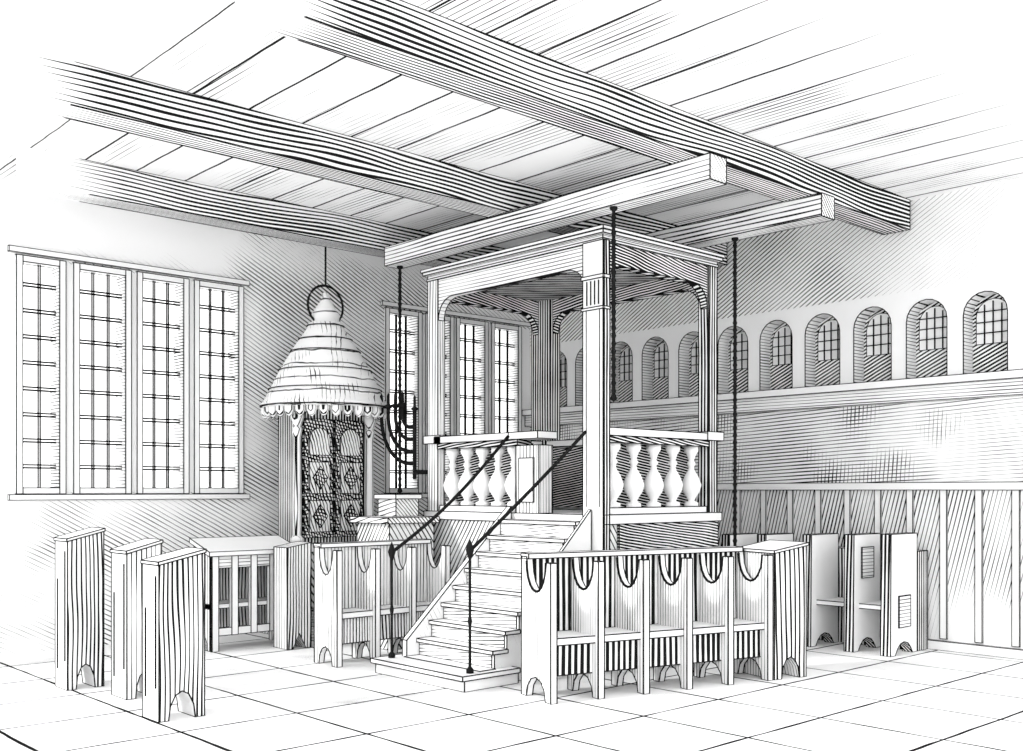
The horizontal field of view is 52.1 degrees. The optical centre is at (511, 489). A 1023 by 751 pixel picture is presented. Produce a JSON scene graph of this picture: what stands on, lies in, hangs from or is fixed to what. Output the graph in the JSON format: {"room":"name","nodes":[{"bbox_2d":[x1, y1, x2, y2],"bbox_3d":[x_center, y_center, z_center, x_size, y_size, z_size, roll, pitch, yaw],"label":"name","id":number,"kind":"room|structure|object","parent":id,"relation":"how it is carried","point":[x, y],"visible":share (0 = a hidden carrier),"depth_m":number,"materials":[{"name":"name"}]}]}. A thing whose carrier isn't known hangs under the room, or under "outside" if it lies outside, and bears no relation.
{"room":"house of worship","nodes":[
{"label":"house of worship","id":0,"kind":"room"},
{"bbox_2d":[0,183,529,654],"bbox_3d":[-3.271,-0.675,11.599,9.375,4.500,0.225,0,0,-43],"label":"wall","id":1,"kind":"structure","parent":0,"point":[282,274],"depth_m":11.16,"materials":[{"name":"white paint"}]},
{"bbox_2d":[15,254,66,493],"bbox_3d":[-4.658,-1.114,10.282,0.473,2.311,0.229,0,0,-43],"label":"window","id":2,"kind":"structure","parent":1,"relation":"in","point":[58,274],"depth_m":10.26,"materials":[{"name":"white glass"}]},
{"bbox_2d":[72,262,131,493],"bbox_3d":[-4.216,-1.114,10.688,0.593,2.311,0.229,0,0,-43],"label":"window","id":3,"kind":"structure","parent":1,"relation":"in","point":[123,293],"depth_m":10.71,"materials":[{"name":"white glass"}]},
{"bbox_2d":[8,245,249,500],"bbox_3d":[-3.876,-1.121,10.860,2.541,2.444,0.051,0,0,-43],"label":"trim","id":4,"kind":"structure","parent":1,"relation":"attached to","point":[11,248],"depth_m":10.73,"materials":[{"name":"white wood"}]},
{"bbox_2d":[136,271,189,493],"bbox_3d":[-3.746,-1.114,11.119,0.578,2.311,0.229,0,0,-43],"label":"window","id":5,"kind":"structure","parent":1,"relation":"in","point":[181,291],"depth_m":11.13,"materials":[{"name":"white glass"}]},
{"bbox_2d":[193,279,243,493],"bbox_3d":[-3.277,-1.114,11.550,0.593,2.311,0.229,0,0,-43],"label":"window","id":6,"kind":"structure","parent":1,"relation":"in","point":[235,308],"depth_m":11.57,"materials":[{"name":"white glass"}]},
{"bbox_2d":[384,307,422,492],"bbox_3d":[-1.426,-1.114,13.250,0.578,2.311,0.229,0,0,-43],"label":"window","id":7,"kind":"structure","parent":1,"relation":"in","point":[413,326],"depth_m":13.32,"materials":[{"name":"white glass"}]},
{"bbox_2d":[424,313,453,492],"bbox_3d":[-1.001,-1.114,13.640,0.473,2.311,0.229,0,0,-43],"label":"window","id":8,"kind":"structure","parent":1,"relation":"in","point":[449,321],"depth_m":13.68,"materials":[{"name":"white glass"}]},
{"bbox_2d":[381,301,530,497],"bbox_3d":[-0.672,-1.121,13.803,2.541,2.444,0.051,0,0,-43],"label":"trim","id":9,"kind":"structure","parent":1,"relation":"attached to","point":[383,303],"depth_m":13.75,"materials":[{"name":"white wood"}]},
{"bbox_2d":[455,317,488,434],"bbox_3d":[-0.592,-1.114,14.016,0.563,2.311,0.229,0,0,-43],"label":"window","id":10,"kind":"structure","parent":1,"relation":"in","point":[480,334],"depth_m":14.05,"materials":[{"name":"white glass"}]},
{"bbox_2d":[490,322,521,432],"bbox_3d":[-0.139,-1.114,14.432,0.563,2.311,0.229,0,0,-43],"label":"window","id":11,"kind":"structure","parent":1,"relation":"in","point":[513,344],"depth_m":14.45,"materials":[{"name":"white glass"}]},
{"bbox_2d":[0,0,1022,247],"bbox_3d":[-0.260,-2.981,8.820,9.300,0.112,8.542,0,0,-43],"label":"ceiling","id":12,"kind":"structure","parent":0,"point":[909,99],"depth_m":7.55,"materials":[{"name":"white wood"}]},
{"bbox_2d":[16,147,504,266],"bbox_3d":[-1.619,-2.775,11.436,7.096,0.308,0.293,0,0,-43],"label":"ceiling beam","id":13,"kind":"structure","parent":12,"relation":"attached to","point":[40,172],"depth_m":10.04,"materials":[{"name":"white wood"}]},
{"bbox_2d":[307,247,343,321],"bbox_3d":[-2.048,-2.356,11.521,0.477,1.138,0.023,0,0,-43],"label":"ring","id":14,"kind":"object","parent":12,"relation":"hanging from","point":[325,284],"visible":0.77,"depth_m":11.51,"materials":[{"name":"metal"}]},
{"bbox_2d":[1,45,726,265],"bbox_3d":[-0.475,-2.775,9.636,7.846,0.308,0.293,0,0,-43],"label":"ceiling beam","id":15,"kind":"structure","parent":12,"relation":"attached to","point":[32,80],"depth_m":8.09,"materials":[{"name":"white wood"}]},
{"bbox_2d":[384,152,726,268],"bbox_3d":[0.164,-2.524,9.800,0.218,0.211,4.321,0,0,-43],"label":"joist","id":16,"kind":"object","parent":12,"relation":"hanging from","point":[706,171],"visible":0.91,"depth_m":9.31,"materials":[{"name":"white wood"}]},
{"bbox_2d":[397,265,402,493],"bbox_3d":[-1.207,-1.189,11.315,0.062,2.468,0.062,0,0,-20],"label":"suspension rod","id":17,"kind":"object","parent":16,"relation":"hanging from","point":[399,267],"visible":0.97,"depth_m":11.30,"materials":[{"name":"black metal"}]},
{"bbox_2d":[610,206,617,401],"bbox_3d":[0.874,-1.586,8.950,0.062,1.672,0.062,0,0,-20],"label":"suspension rod","id":18,"kind":"object","parent":16,"relation":"hanging from","point":[613,209],"visible":1,"depth_m":8.93,"materials":[{"name":"black metal"}]},
{"bbox_2d":[235,0,909,234],"bbox_3d":[1.239,-2.775,8.186,7.283,0.308,0.293,0,0,-43],"label":"ceiling beam","id":19,"kind":"structure","parent":12,"relation":"attached to","point":[401,37],"depth_m":7.14,"materials":[{"name":"white wood"}]},
{"bbox_2d":[645,192,834,247],"bbox_3d":[1.357,-2.524,10.896,0.218,0.211,4.321,0,0,-43],"label":"joist","id":20,"kind":"object","parent":12,"relation":"hanging from","point":[817,208],"visible":0.44,"depth_m":9.78,"materials":[{"name":"white wood"}]},
{"bbox_2d":[731,237,738,545],"bbox_3d":[2.147,-0.784,10.047,0.062,3.278,0.062,0,0,25],"label":"suspension rod","id":21,"kind":"object","parent":20,"relation":"hanging from","point":[734,239],"visible":0.9,"depth_m":10.03,"materials":[{"name":"black metal"}]},
{"bbox_2d":[0,632,1022,750],"bbox_3d":[-0.183,1.650,6.242,12.675,0.150,12.442,0,0,-43],"label":"floor","id":22,"kind":"structure","parent":0,"point":[260,696],"depth_m":7.58,"materials":[{"name":"tile"}]},
{"bbox_2d":[53,527,105,690],"bbox_3d":[-3.468,0.941,8.399,0.308,1.276,0.286,0,0,-43],"label":"bench","id":23,"kind":"object","parent":22,"relation":"on","point":[79,555],"visible":1,"depth_m":8.31,"materials":[{"name":"white wood"}]},
{"bbox_2d":[110,538,163,699],"bbox_3d":[-2.881,0.979,8.037,0.293,1.201,0.308,0,0,-43],"label":"bench","id":24,"kind":"object","parent":22,"relation":"on","point":[126,567],"visible":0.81,"depth_m":7.90,"materials":[{"name":"white wood"}]},
{"bbox_2d":[140,547,206,722],"bbox_3d":[-2.353,0.994,7.284,0.353,1.171,0.286,0,0,-43],"label":"bench","id":25,"kind":"object","parent":22,"relation":"on","point":[173,582],"visible":1,"depth_m":7.20,"materials":[{"name":"white wood"}]},
{"bbox_2d":[189,535,290,651],"bbox_3d":[-2.693,1.028,10.582,0.997,1.102,0.427,0,0,-43],"label":"bench","id":26,"kind":"object","parent":22,"relation":"on","point":[238,569],"visible":0.58,"depth_m":10.45,"materials":[{"name":"white wood"}]},
{"bbox_2d":[273,541,311,649],"bbox_3d":[-2.196,1.050,10.484,0.277,1.057,0.270,0,0,-43],"label":"end panel","id":27,"kind":"object","parent":22,"relation":"on","point":[292,562],"visible":1,"depth_m":10.40,"materials":[{"name":"white wood"}]},
{"bbox_2d":[312,610,313,640],"bbox_3d":[-1.687,1.275,11.150,0.937,0.607,0.472,0,0,-43],"label":"steps","id":28,"kind":"structure","parent":22,"relation":"on","point":[312,610],"depth_m":11.00,"materials":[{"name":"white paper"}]},
{"bbox_2d":[259,291,386,633],"bbox_3d":[-2.048,-0.306,11.521,1.420,3.769,1.420,0,0,-43],"label":"torah ark","id":29,"kind":"object","parent":22,"relation":"on","point":[325,402],"visible":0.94,"depth_m":11.24,"materials":[{"name":"white wood"}]},
{"bbox_2d":[380,391,426,478],"bbox_3d":[-1.184,-0.581,11.121,0.743,0.938,0.191,0,0,38],"label":"candelabrum","id":30,"kind":"object","parent":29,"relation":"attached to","point":[402,405],"visible":0.94,"depth_m":11.06,"materials":[{"name":"metal"}]},
{"bbox_2d":[313,539,450,667],"bbox_3d":[-1.203,1.031,9.852,1.298,1.096,0.398,0,0,-43],"label":"bench","id":31,"kind":"object","parent":22,"relation":"on","point":[352,578],"visible":0.84,"depth_m":9.73,"materials":[{"name":"white wood"}]},
{"bbox_2d":[350,494,439,649],"bbox_3d":[-1.188,0.810,10.635,0.646,1.538,0.661,0,0,-43],"label":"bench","id":32,"kind":"object","parent":22,"relation":"on","point":[398,517],"visible":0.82,"depth_m":10.55,"materials":[{"name":"white wood"}]},
{"bbox_2d":[370,431,591,692],"bbox_3d":[-0.239,0.529,9.058,1.516,2.100,1.238,0,0,-43],"label":"staircase","id":33,"kind":"structure","parent":22,"relation":"on","point":[468,638],"depth_m":9.03,"materials":[{"name":"white wood"}]},
{"bbox_2d":[420,224,724,575],"bbox_3d":[0.569,-0.360,10.579,1.763,3.878,2.581,0,0,-43],"label":"bimah","id":34,"kind":"object","parent":22,"relation":"on","point":[640,487],"visible":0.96,"depth_m":10.07,"materials":[{"name":"white wood"}]},
{"bbox_2d":[520,540,808,704],"bbox_3d":[1.285,1.009,8.452,2.510,1.141,0.490,0,0,-28],"label":"bench","id":35,"kind":"object","parent":22,"relation":"on","point":[591,614],"visible":1,"depth_m":8.35,"materials":[{"name":"white wood"}]},
{"bbox_2d":[530,177,1022,482],"bbox_3d":[3.664,-0.675,11.253,0.379,4.500,10.118,0,0,-43],"label":"wall","id":36,"kind":"structure","parent":0,"point":[961,250],"depth_m":11.06,"materials":[{"name":"white paint"}]},
{"bbox_2d":[560,356,565,386],"bbox_3d":[0.750,-1.643,14.437,0.041,0.441,0.336,0,0,-43],"label":"window","id":37,"kind":"structure","parent":36,"relation":"in","point":[562,359],"depth_m":14.46,"materials":[{"name":"white glass"}]},
{"bbox_2d":[620,347,631,381],"bbox_3d":[1.536,-1.643,13.580,0.041,0.441,0.336,0,0,-43],"label":"window","id":38,"kind":"structure","parent":36,"relation":"in","point":[626,355],"depth_m":13.62,"materials":[{"name":"white glass"}]},
{"bbox_2d":[654,342,667,377],"bbox_3d":[1.929,-1.643,13.152,0.041,0.441,0.336,0,0,-43],"label":"window","id":39,"kind":"structure","parent":36,"relation":"in","point":[661,352],"depth_m":13.19,"materials":[{"name":"white glass"}]},
{"bbox_2d":[690,339,697,373],"bbox_3d":[2.322,-1.643,12.724,0.041,0.441,0.336,0,0,-43],"label":"window","id":40,"kind":"structure","parent":36,"relation":"in","point":[694,349],"depth_m":12.80,"materials":[{"name":"white glass"}]},
{"bbox_2d":[730,331,746,369],"bbox_3d":[2.716,-1.643,12.296,0.041,0.441,0.336,0,0,-43],"label":"window","id":41,"kind":"structure","parent":36,"relation":"in","point":[741,336],"depth_m":12.31,"materials":[{"name":"white glass"}]},
{"bbox_2d":[522,369,1022,426],"bbox_3d":[3.421,-0.998,11.121,0.172,0.232,9.510,0,0,-43],"label":"trim","id":42,"kind":"structure","parent":36,"relation":"attached to","point":[1003,383],"depth_m":11.07,"materials":[{"name":"white wood"}]},
{"bbox_2d":[772,326,791,365],"bbox_3d":[3.109,-1.643,11.868,0.041,0.441,0.336,0,0,-43],"label":"window","id":43,"kind":"structure","parent":36,"relation":"in","point":[782,338],"depth_m":11.89,"materials":[{"name":"white glass"}]},
{"bbox_2d":[817,320,838,360],"bbox_3d":[3.502,-1.643,11.440,0.041,0.441,0.336,0,0,-43],"label":"window","id":44,"kind":"structure","parent":36,"relation":"in","point":[828,333],"depth_m":11.46,"materials":[{"name":"white glass"}]},
{"bbox_2d":[695,482,1022,648],"bbox_3d":[3.454,0.750,11.152,0.082,1.657,9.510,0,0,-43],"label":"wainscoting","id":45,"kind":"structure","parent":36,"relation":"attached to","point":[971,533],"depth_m":10.26,"materials":[{"name":"white wood"}]},
{"bbox_2d":[866,313,890,356],"bbox_3d":[3.895,-1.643,11.012,0.041,0.441,0.336,0,0,-43],"label":"window","id":46,"kind":"structure","parent":36,"relation":"in","point":[878,331],"depth_m":11.02,"materials":[{"name":"white glass"}]},
{"bbox_2d":[919,306,945,350],"bbox_3d":[4.288,-1.643,10.584,0.041,0.441,0.336,0,0,-43],"label":"window","id":47,"kind":"structure","parent":36,"relation":"in","point":[932,323],"depth_m":10.59,"materials":[{"name":"white glass"}]},
{"bbox_2d":[928,639,1022,659],"bbox_3d":[3.443,1.530,11.141,0.052,0.097,9.510,0,0,-43],"label":"baseboard","id":48,"kind":"structure","parent":36,"relation":"attached to","point":[977,649],"depth_m":10.02,"materials":[{"name":"white wood"}]},
{"bbox_2d":[976,298,1006,344],"bbox_3d":[4.681,-1.643,10.156,0.041,0.441,0.336,0,0,-43],"label":"window","id":49,"kind":"structure","parent":36,"relation":"in","point":[991,316],"depth_m":10.16,"materials":[{"name":"white glass"}]},
{"bbox_2d":[721,532,927,656],"bbox_3d":[3.179,0.998,10.841,0.758,1.163,2.007,0,0,-43],"label":"bench","id":50,"kind":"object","parent":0,"point":[871,590],"depth_m":10.28,"materials":[{"name":"white wood"}]}
]}

